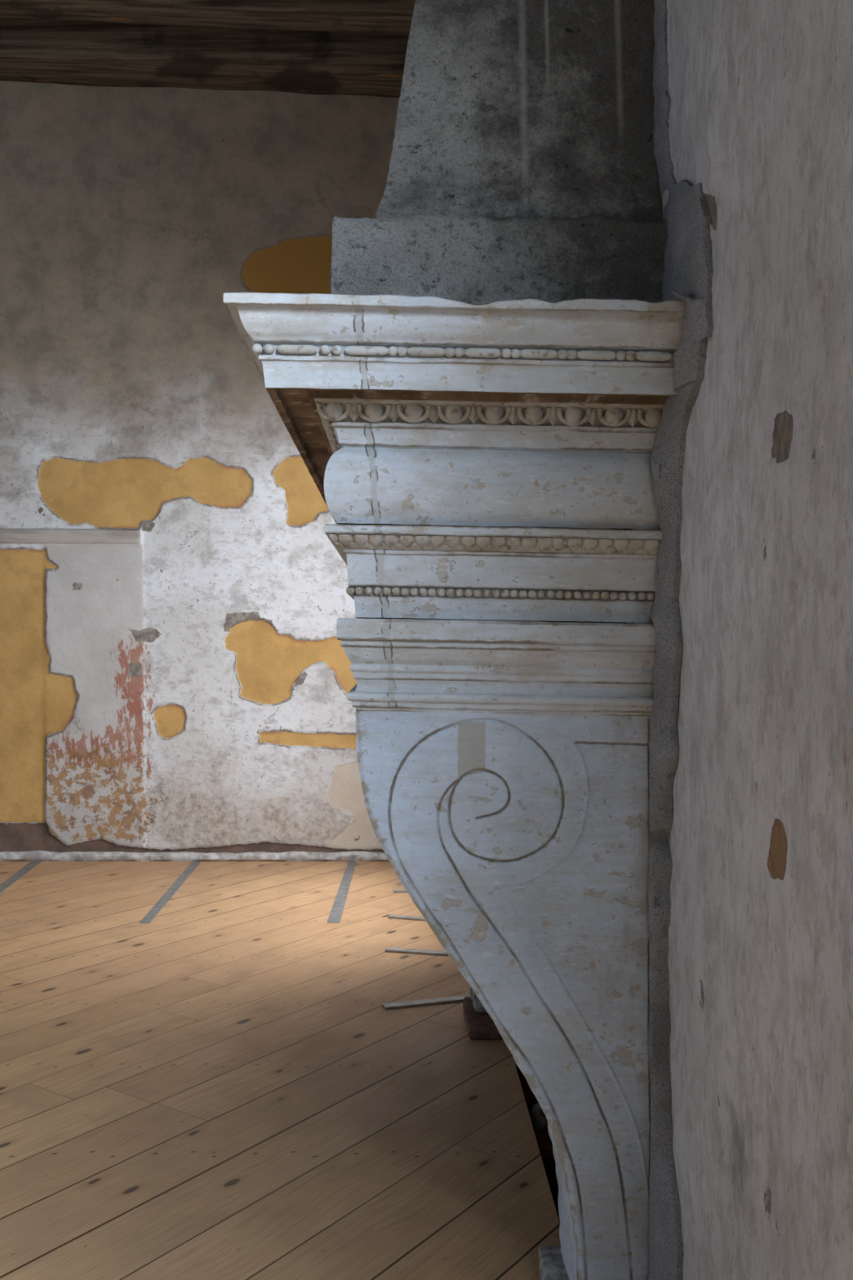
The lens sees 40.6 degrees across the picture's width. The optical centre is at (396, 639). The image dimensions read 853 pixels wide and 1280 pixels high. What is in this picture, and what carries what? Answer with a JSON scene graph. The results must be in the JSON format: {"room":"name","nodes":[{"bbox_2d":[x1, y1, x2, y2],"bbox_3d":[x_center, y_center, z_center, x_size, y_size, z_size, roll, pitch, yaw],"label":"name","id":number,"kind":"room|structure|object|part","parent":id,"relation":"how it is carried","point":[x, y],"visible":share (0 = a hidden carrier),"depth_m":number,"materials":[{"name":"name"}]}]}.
{"room":"old castle room","nodes":[
{"label":"old castle room","id":0,"kind":"room"},
{"bbox_2d":[0,80,399,853],"bbox_3d":[-2.370,-1.310,7.839,6.460,5.620,0.046,0,0,0],"label":"wall","id":1,"kind":"structure","parent":0,"point":[175,674],"depth_m":7.84,"materials":[{"name":"paint"}]},
{"bbox_2d":[0,850,388,861],"bbox_3d":[-3.150,1.466,7.830,7.251,0.068,0.058,0,0,0],"label":"baseboard","id":2,"kind":"structure","parent":1,"relation":"attached to","point":[32,855],"depth_m":7.81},
{"bbox_2d":[0,861,560,1279],"bbox_3d":[-2.520,1.518,2.320,6.160,0.035,11.040,0,0,0],"label":"floor","id":3,"kind":"structure","parent":0,"point":[221,1086],"depth_m":3.85,"materials":[{"name":"brown wood"}]},
{"bbox_2d":[0,861,41,893],"bbox_3d":[-2.391,1.498,7.067,0.072,0.002,1.482,0,0,-4],"label":"metal strip","id":4,"kind":"object","parent":3,"relation":"on","point":[32,864],"visible":1,"depth_m":7.33,"materials":[{"name":"grey metal"}]},
{"bbox_2d":[139,861,200,923],"bbox_3d":[-1.343,1.498,6.955,0.059,0.002,1.699,0,0,-1],"label":"metal strip","id":5,"kind":"object","parent":3,"relation":"on","point":[148,918],"visible":1,"depth_m":6.81,"materials":[{"name":"grey metal"}]},
{"bbox_2d":[327,861,356,923],"bbox_3d":[-0.319,1.498,6.959,0.067,0.002,1.693,0,0,1],"label":"metal strip","id":6,"kind":"object","parent":3,"relation":"on","point":[335,915],"visible":1,"depth_m":6.75,"materials":[{"name":"grey metal"}]},
{"bbox_2d":[393,889,407,893],"bbox_3d":[0.244,1.494,6.865,0.520,0.011,0.046,0,0,0],"label":"metal strip","id":7,"kind":"object","parent":3,"relation":"on","point":[394,891],"visible":0.12,"depth_m":6.84,"materials":[{"name":"metal"}]},
{"bbox_2d":[387,914,426,920],"bbox_3d":[0.208,1.494,6.160,0.520,0.011,0.046,0,0,17],"label":"metal strip","id":8,"kind":"object","parent":3,"relation":"on","point":[391,916],"visible":0.35,"depth_m":6.20,"materials":[{"name":"metal"}]},
{"bbox_2d":[385,946,448,955],"bbox_3d":[0.204,1.494,5.507,0.520,0.011,0.048,0,0,14],"label":"metal strip","id":9,"kind":"object","parent":3,"relation":"on","point":[388,949],"visible":0.52,"depth_m":5.52,"materials":[{"name":"metal"}]},
{"bbox_2d":[382,995,471,1009],"bbox_3d":[0.196,1.494,4.782,0.520,0.011,0.050,0,0,-18],"label":"metal strip","id":10,"kind":"object","parent":3,"relation":"on","point":[455,998],"visible":0.74,"depth_m":4.75,"materials":[{"name":"metal"}]},
{"bbox_2d":[222,0,713,1279],"bbox_3d":[0.170,-1.357,3.557,0.986,5.714,2.995,0,0,0],"label":"fireplace","id":11,"kind":"object","parent":3,"relation":"on","point":[514,340],"visible":1,"depth_m":2.39,"materials":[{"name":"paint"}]},
{"bbox_3d":[0.136,-0.560,3.600,0.918,0.180,2.910,0,0,0],"label":"cornice","id":12,"kind":"part","parent":11,"relation":"part of","materials":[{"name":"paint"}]},
{"bbox_3d":[0.221,-0.135,3.600,0.733,0.201,2.539,0,0,0],"label":"architrave","id":13,"kind":"part","parent":11,"relation":"part of","materials":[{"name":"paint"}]},
{"bbox_3d":[0.223,-0.195,3.600,0.727,0.041,2.527,0,0,0],"label":"moulding","id":14,"kind":"part","parent":11,"relation":"part of","materials":[{"name":"stone"}]},
{"bbox_2d":[375,0,663,223],"bbox_3d":[0.306,-2.506,3.599,0.714,3.417,2.372,0,0,0],"label":"hood","id":15,"kind":"object","parent":11,"relation":"attached to","point":[536,109],"depth_m":2.46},
{"bbox_2d":[514,1060,559,1222],"bbox_3d":[0.514,1.651,3.445,0.212,0.298,1.850,0,0,0],"label":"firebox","id":16,"kind":"structure","parent":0,"point":[519,1072],"depth_m":4.34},
{"bbox_2d":[519,1075,547,1124],"bbox_3d":[0.473,1.649,4.000,0.101,0.202,0.214,0,0,-3],"label":"brick","id":17,"kind":"object","parent":16,"relation":"in","point":[531,1099],"visible":0.1,"depth_m":3.93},
{"bbox_2d":[528,1103,547,1131],"bbox_3d":[0.468,1.642,3.789,0.087,0.217,0.181,0,0,0],"label":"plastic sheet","id":18,"kind":"object","parent":16,"relation":"in","point":[538,1117],"visible":0.33,"depth_m":3.76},
{"bbox_2d":[533,1128,559,1217],"bbox_3d":[0.474,1.654,3.582,0.098,0.192,0.212,0,0,3],"label":"brick","id":19,"kind":"object","parent":16,"relation":"in","point":[544,1143],"visible":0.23,"depth_m":3.49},
{"bbox_2d":[528,0,852,1279],"bbox_3d":[0.902,-1.310,2.320,0.696,5.620,11.040,0,0,0],"label":"wall","id":20,"kind":"structure","parent":0,"point":[760,957],"depth_m":1.77,"materials":[{"name":"paint"}]},
{"bbox_3d":[-2.175,-4.170,2.370,6.850,0.100,11.140,0,0,0],"label":"ceiling","id":21,"kind":"structure","parent":0,"visible":0},
{"bbox_2d":[0,17,408,97],"bbox_3d":[-2.520,-3.890,7.655,6.160,0.460,0.431,0,0,0],"label":"ceiling beam","id":22,"kind":"structure","parent":21,"relation":"attached to","point":[80,53],"depth_m":7.46,"materials":[{"name":"brown wood"}]},
{"bbox_2d":[0,0,415,34],"bbox_3d":[-2.520,-3.894,6.908,6.160,0.451,0.280,0,0,0],"label":"ceiling beam","id":23,"kind":"structure","parent":21,"relation":"attached to","point":[365,16],"depth_m":6.88,"materials":[{"name":"brown wood"}]}
]}

